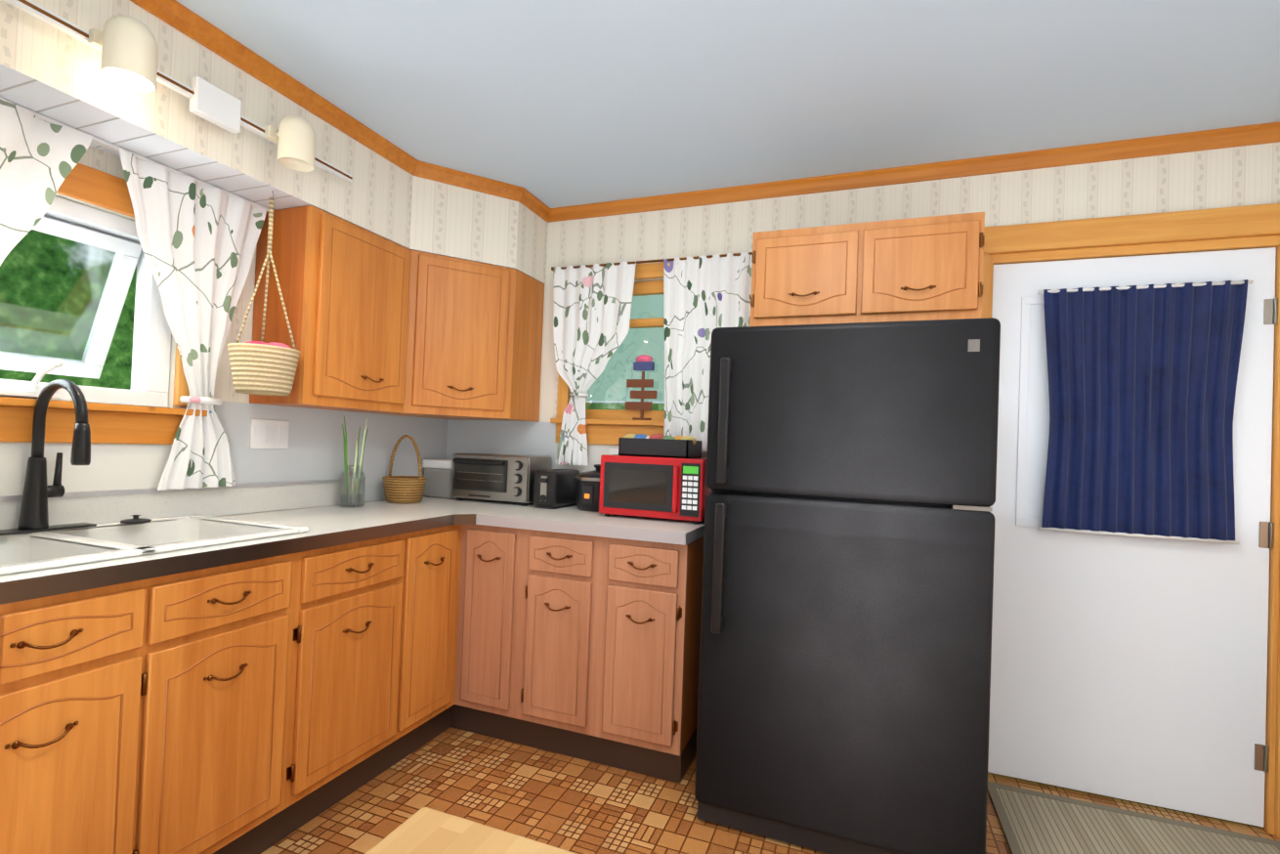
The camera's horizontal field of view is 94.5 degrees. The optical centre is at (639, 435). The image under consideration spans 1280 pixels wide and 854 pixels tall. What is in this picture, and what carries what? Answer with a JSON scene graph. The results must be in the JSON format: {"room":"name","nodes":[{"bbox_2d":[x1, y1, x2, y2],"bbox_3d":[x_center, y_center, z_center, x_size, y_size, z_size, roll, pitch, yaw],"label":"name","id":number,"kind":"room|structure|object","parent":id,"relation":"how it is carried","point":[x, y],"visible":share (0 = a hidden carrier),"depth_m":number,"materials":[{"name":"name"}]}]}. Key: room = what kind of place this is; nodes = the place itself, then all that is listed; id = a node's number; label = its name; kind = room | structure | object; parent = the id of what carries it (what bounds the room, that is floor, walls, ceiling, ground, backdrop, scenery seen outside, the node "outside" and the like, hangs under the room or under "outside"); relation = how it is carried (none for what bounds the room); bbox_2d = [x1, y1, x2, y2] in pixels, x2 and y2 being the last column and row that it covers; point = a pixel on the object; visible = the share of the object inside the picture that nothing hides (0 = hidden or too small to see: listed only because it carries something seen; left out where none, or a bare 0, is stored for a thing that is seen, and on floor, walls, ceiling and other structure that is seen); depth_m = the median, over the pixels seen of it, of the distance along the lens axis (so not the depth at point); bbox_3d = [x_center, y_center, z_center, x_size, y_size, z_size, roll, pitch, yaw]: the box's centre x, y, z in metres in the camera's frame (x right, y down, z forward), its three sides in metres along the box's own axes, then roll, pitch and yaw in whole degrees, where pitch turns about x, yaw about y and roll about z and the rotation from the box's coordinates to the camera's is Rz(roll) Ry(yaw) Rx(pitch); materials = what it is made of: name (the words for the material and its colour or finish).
{"room":"kitchen","nodes":[
{"label":"kitchen","id":0,"kind":"room"},
{"bbox_2d":[55,145,403,516],"bbox_3d":[-1.998,-0.034,0.962,0.120,2.450,4.985,2,-1,21],"label":"wall","id":1,"kind":"structure","parent":0,"point":[111,164],"depth_m":2.12,"materials":[{"name":"paper"}]},
{"bbox_2d":[0,163,207,444],"bbox_3d":[-1.865,-0.394,1.444,0.330,0.805,1.420,2,-1,21],"label":"window","id":2,"kind":"structure","parent":1,"relation":"in","point":[66,220],"depth_m":1.83,"materials":[{"name":"white plastic"}]},
{"bbox_2d":[0,97,268,490],"bbox_3d":[-1.681,-0.314,1.410,0.092,1.088,1.630,2,-1,21],"label":"curtain","id":3,"kind":"object","parent":2,"relation":"hanging from","point":[198,238],"visible":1,"depth_m":1.92,"materials":[{"name":"white fabric"}]},
{"bbox_2d":[0,401,449,529],"bbox_3d":[-1.938,0.047,0.937,0.016,0.412,4.985,2,-1,21],"label":"backsplash","id":4,"kind":"structure","parent":1,"relation":"attached to","point":[111,483],"depth_m":2.21,"materials":[{"name":"white paint"}]},
{"bbox_2d":[249,418,289,449],"bbox_3d":[-1.428,-0.005,2.287,0.010,0.113,0.157,2,-1,21],"label":"switch plate","id":5,"kind":"object","parent":4,"relation":"attached to","point":[268,434],"visible":1,"depth_m":2.28,"materials":[{"name":"white plastic"}]},
{"bbox_2d":[249,205,544,421],"bbox_3d":[-0.978,-0.454,2.643,0.574,0.715,1.133,2,-1,21],"label":"upper cabinet","id":6,"kind":"object","parent":1,"relation":"attached to","point":[379,324],"visible":1,"depth_m":2.49,"materials":[{"name":"brown wood"}]},
{"bbox_2d":[0,0,547,284],"bbox_3d":[-1.632,-1.058,0.855,0.580,0.380,4.985,2,-1,21],"label":"wall","id":7,"kind":"structure","parent":0,"point":[50,71],"depth_m":1.89,"materials":[{"name":"beige paper"}]},
{"bbox_2d":[2,0,352,182],"bbox_3d":[-1.363,-0.965,1.273,0.158,0.152,1.960,2,-1,21],"label":"track light","id":8,"kind":"object","parent":7,"relation":"attached to","point":[126,46],"visible":1,"depth_m":1.61,"materials":[{"name":"white plastic"}]},
{"bbox_2d":[227,190,299,395],"bbox_3d":[-1.262,-0.486,2.006,0.208,0.692,0.208,2,-1,21],"label":"rope basket","id":9,"kind":"object","parent":7,"relation":"hanging from","point":[261,367],"visible":1,"depth_m":1.94,"materials":[{"name":"beige fabric"}]},
{"bbox_2d":[175,0,1279,208],"bbox_3d":[0.122,-1.242,0.204,4.550,0.100,5.225,2,-1,21],"label":"ceiling","id":10,"kind":"structure","parent":0,"point":[552,104],"depth_m":1.91,"materials":[{"name":"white paint"}]},
{"bbox_2d":[260,726,1279,853],"bbox_3d":[0.027,1.306,0.165,4.550,0.100,5.225,2,-1,21],"label":"floor","id":11,"kind":"structure","parent":0,"point":[571,804],"depth_m":2.04,"materials":[{"name":"tile"}]},
{"bbox_2d":[0,626,347,853],"bbox_3d":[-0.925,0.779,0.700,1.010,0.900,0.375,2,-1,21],"label":"base cabinet","id":12,"kind":"object","parent":11,"relation":"on","point":[258,706],"depth_m":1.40,"materials":[{"name":"brown wood"}]},
{"bbox_2d":[0,500,515,604],"bbox_3d":[-1.652,0.283,0.836,0.600,0.042,4.949,2,-1,21],"label":"countertop","id":13,"kind":"structure","parent":12,"relation":"on","point":[332,526],"depth_m":1.66,"materials":[{"name":"laminate"}]},
{"bbox_2d":[0,379,151,535],"bbox_3d":[-1.522,0.057,1.640,0.244,0.412,0.399,2,-1,21],"label":"faucet","id":14,"kind":"object","parent":13,"relation":"on","point":[38,491],"visible":1,"depth_m":1.59,"materials":[{"name":"black metal"}]},
{"bbox_2d":[0,514,308,575],"bbox_3d":[-1.437,0.366,1.523,0.525,0.201,0.894,2,-1,21],"label":"sink","id":15,"kind":"object","parent":13,"relation":"in","point":[41,550],"visible":0.4,"depth_m":1.59,"materials":[{"name":"white ceramic"}]},
{"bbox_2d":[339,416,368,507],"bbox_3d":[-1.238,0.110,2.544,0.114,0.386,0.113,2,-1,21],"label":"jar","id":16,"kind":"object","parent":13,"relation":"on","point":[354,496],"visible":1,"depth_m":2.52,"materials":[{"name":"clear glass"}]},
{"bbox_2d":[363,496,484,508],"bbox_3d":[-0.948,0.340,2.847,0.450,0.040,0.687,2,-1,21],"label":"countertop","id":17,"kind":"structure","parent":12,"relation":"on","point":[426,502],"depth_m":2.81,"materials":[{"name":"laminate"}]},
{"bbox_2d":[382,434,426,503],"bbox_3d":[-1.106,0.154,2.788,0.194,0.317,0.194,2,-1,21],"label":"wicker basket","id":18,"kind":"object","parent":17,"relation":"on","point":[404,489],"visible":1,"depth_m":2.73,"materials":[{"name":"brown wicker"}]},
{"bbox_2d":[422,458,456,498],"bbox_3d":[-1.010,0.223,3.121,0.188,0.195,0.193,2,-1,21],"label":"storage bin","id":19,"kind":"object","parent":17,"relation":"on","point":[438,474],"visible":0.69,"depth_m":3.03,"materials":[{"name":"grey plastic"}]},
{"bbox_2d":[451,453,551,505],"bbox_3d":[-0.703,0.213,2.970,0.440,0.235,0.264,2,-1,21],"label":"toaster oven","id":20,"kind":"object","parent":17,"relation":"on","point":[497,477],"visible":0.9,"depth_m":2.87,"materials":[{"name":"silver metal"}]},
{"bbox_2d":[0,571,515,798],"bbox_3d":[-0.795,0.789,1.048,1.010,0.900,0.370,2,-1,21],"label":"base cabinet","id":21,"kind":"object","parent":11,"relation":"on","point":[402,679],"depth_m":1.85,"materials":[{"name":"brown wood"}]},
{"bbox_2d":[187,548,605,763],"bbox_3d":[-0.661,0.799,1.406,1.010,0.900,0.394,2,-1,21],"label":"base cabinet","id":22,"kind":"object","parent":11,"relation":"on","point":[559,623],"depth_m":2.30,"materials":[{"name":"brown wood"}]},
{"bbox_2d":[365,807,577,853],"bbox_3d":[-0.321,0.840,0.028,0.412,0.800,1.359,2,-1,21],"label":"table","id":23,"kind":"object","parent":11,"relation":"on","point":[425,831],"visible":1,"depth_m":0.67,"materials":[{"name":"beige wood"}]},
{"bbox_2d":[324,528,664,777],"bbox_3d":[-0.514,0.811,1.800,1.010,0.900,0.447,2,-1,21],"label":"base cabinet","id":24,"kind":"object","parent":11,"relation":"on","point":[631,636],"depth_m":2.23,"materials":[{"name":"brown wood"}]},
{"bbox_2d":[435,524,687,783],"bbox_3d":[-0.384,0.821,2.148,1.010,0.900,0.297,2,-1,21],"label":"base cabinet","id":25,"kind":"object","parent":11,"relation":"on","point":[674,589],"depth_m":2.16,"materials":[{"name":"brown wood"}]},
{"bbox_2d":[680,536,703,782],"bbox_3d":[-0.220,0.834,2.586,1.010,0.900,0.638,2,-1,21],"label":"base cabinet","id":26,"kind":"object","parent":11,"relation":"on","point":[688,752],"depth_m":2.27,"materials":[{"name":"brown wood"}]},
{"bbox_2d":[457,502,704,545],"bbox_3d":[-0.180,0.365,2.558,0.953,0.042,0.688,2,-1,21],"label":"countertop","id":27,"kind":"structure","parent":26,"relation":"on","point":[570,519],"depth_m":2.36,"materials":[{"name":"laminate"}]},
{"bbox_2d":[533,469,579,509],"bbox_3d":[-0.402,0.251,2.841,0.122,0.176,0.282,2,-1,21],"label":"toaster","id":28,"kind":"object","parent":27,"relation":"on","point":[554,489],"visible":0.96,"depth_m":2.74,"materials":[{"name":"black"}]},
{"bbox_2d":[573,464,600,511],"bbox_3d":[-0.200,0.240,2.775,0.224,0.212,0.222,2,-1,21],"label":"rice cooker","id":29,"kind":"object","parent":27,"relation":"on","point":[587,490],"visible":0.71,"depth_m":2.68,"materials":[{"name":"black plastic"}]},
{"bbox_2d":[598,454,711,523],"bbox_3d":[0.097,0.223,2.599,0.452,0.262,0.388,2,-1,21],"label":"microwave","id":30,"kind":"object","parent":27,"relation":"on","point":[664,488],"visible":0.94,"depth_m":2.43,"materials":[{"name":"red plastic"}]},
{"bbox_2d":[618,433,702,458],"bbox_3d":[0.095,0.042,2.615,0.329,0.099,0.230,2,-1,21],"label":"tray","id":31,"kind":"object","parent":30,"relation":"on","point":[662,446],"visible":1,"depth_m":2.52,"materials":[{"name":"grey plastic"}]},
{"bbox_2d":[694,317,1000,853],"bbox_3d":[0.720,0.484,2.135,0.849,1.655,0.775,2,-1,21],"label":"fridge","id":32,"kind":"object","parent":11,"relation":"on","point":[845,661],"visible":1,"depth_m":1.80,"materials":[{"name":"black metal"}]},
{"bbox_2d":[987,781,1279,853],"bbox_3d":[1.551,1.329,1.653,0.860,0.012,1.000,2,-1,21],"label":"door mat","id":33,"kind":"object","parent":11,"relation":"on","point":[1032,822],"visible":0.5,"depth_m":1.99,"materials":[{"name":"brown fabric"}]},
{"bbox_2d":[498,142,1279,426],"bbox_3d":[0.969,0.102,2.574,4.550,2.450,0.120,2,-1,21],"label":"wall","id":34,"kind":"structure","parent":0,"point":[1233,177],"depth_m":2.44,"materials":[{"name":"paper"}]},
{"bbox_2d":[449,419,706,472],"bbox_3d":[-0.259,0.142,2.966,1.680,0.412,0.004,2,-1,21],"label":"backsplash","id":35,"kind":"structure","parent":34,"relation":"attached to","point":[521,438],"depth_m":3.12,"materials":[{"name":"white paint"}]},
{"bbox_2d":[609,448,618,454],"bbox_3d":[-0.117,0.077,2.887,0.042,0.024,0.050,2,-1,21],"label":"electrical outlet plate","id":36,"kind":"object","parent":35,"relation":"attached to","point":[614,451],"visible":0.12,"depth_m":2.86,"materials":[{"name":"white plastic"}]},
{"bbox_2d":[550,261,664,445],"bbox_3d":[0.093,-0.389,2.863,1.100,0.885,0.120,2,-1,21],"label":"window","id":37,"kind":"structure","parent":34,"relation":"in","point":[610,426],"depth_m":2.92,"materials":[{"name":"brown wood"}]},
{"bbox_2d":[625,354,657,420],"bbox_3d":[0.011,-0.235,2.896,0.162,0.321,0.028,2,-1,21],"label":"figurine","id":38,"kind":"object","parent":37,"relation":"on","point":[643,362],"visible":0.92,"depth_m":2.88,"materials":[{"name":"brown wood"}]},
{"bbox_2d":[551,252,752,465],"bbox_3d":[0.031,-0.340,2.806,1.059,0.992,0.076,2,-1,21],"label":"window curtain","id":39,"kind":"object","parent":37,"relation":"hanging from","point":[704,296],"visible":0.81,"depth_m":2.77,"materials":[{"name":"white fabric"}]},
{"bbox_2d":[129,0,1279,222],"bbox_3d":[0.248,-1.159,0.155,4.035,0.058,4.985,2,-1,21],"label":"crown molding","id":40,"kind":"structure","parent":34,"relation":"attached to","point":[181,18],"depth_m":2.33,"materials":[{"name":"brown wood"}]},
{"bbox_2d":[749,212,984,326],"bbox_3d":[0.878,-0.607,2.363,0.819,0.385,0.367,2,-1,21],"label":"upper cabinet","id":41,"kind":"object","parent":34,"relation":"attached to","point":[920,269],"visible":0.96,"depth_m":2.20,"materials":[{"name":"brown wood"}]},
{"bbox_2d":[981,203,1279,838],"bbox_3d":[1.794,0.268,2.209,1.211,2.170,0.076,2,-1,21],"label":"door frame","id":42,"kind":"structure","parent":34,"relation":"attached to","point":[1226,226],"depth_m":2.12,"materials":[{"name":"brown wood"}]},
{"bbox_2d":[987,247,1278,827],"bbox_3d":[1.793,0.334,2.223,0.868,2.015,0.051,2,-1,21],"label":"back door","id":43,"kind":"structure","parent":34,"relation":"in","point":[1132,668],"depth_m":2.19,"materials":[{"name":"white paint"}]},
{"bbox_2d":[1037,279,1253,544],"bbox_3d":[1.818,-0.092,2.166,0.635,0.921,0.024,2,-1,21],"label":"door curtain","id":44,"kind":"object","parent":43,"relation":"hanging from","point":[1142,382],"visible":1,"depth_m":2.16,"materials":[{"name":"blue fabric"}]},
{"label":"outside","id":45,"kind":"structure","parent":0,"visible":0},
{"bbox_2d":[0,229,664,410],"bbox_3d":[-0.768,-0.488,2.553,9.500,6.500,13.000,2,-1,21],"label":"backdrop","id":46,"kind":"structure","parent":45,"point":[116,371],"depth_m":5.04,"materials":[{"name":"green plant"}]}
]}

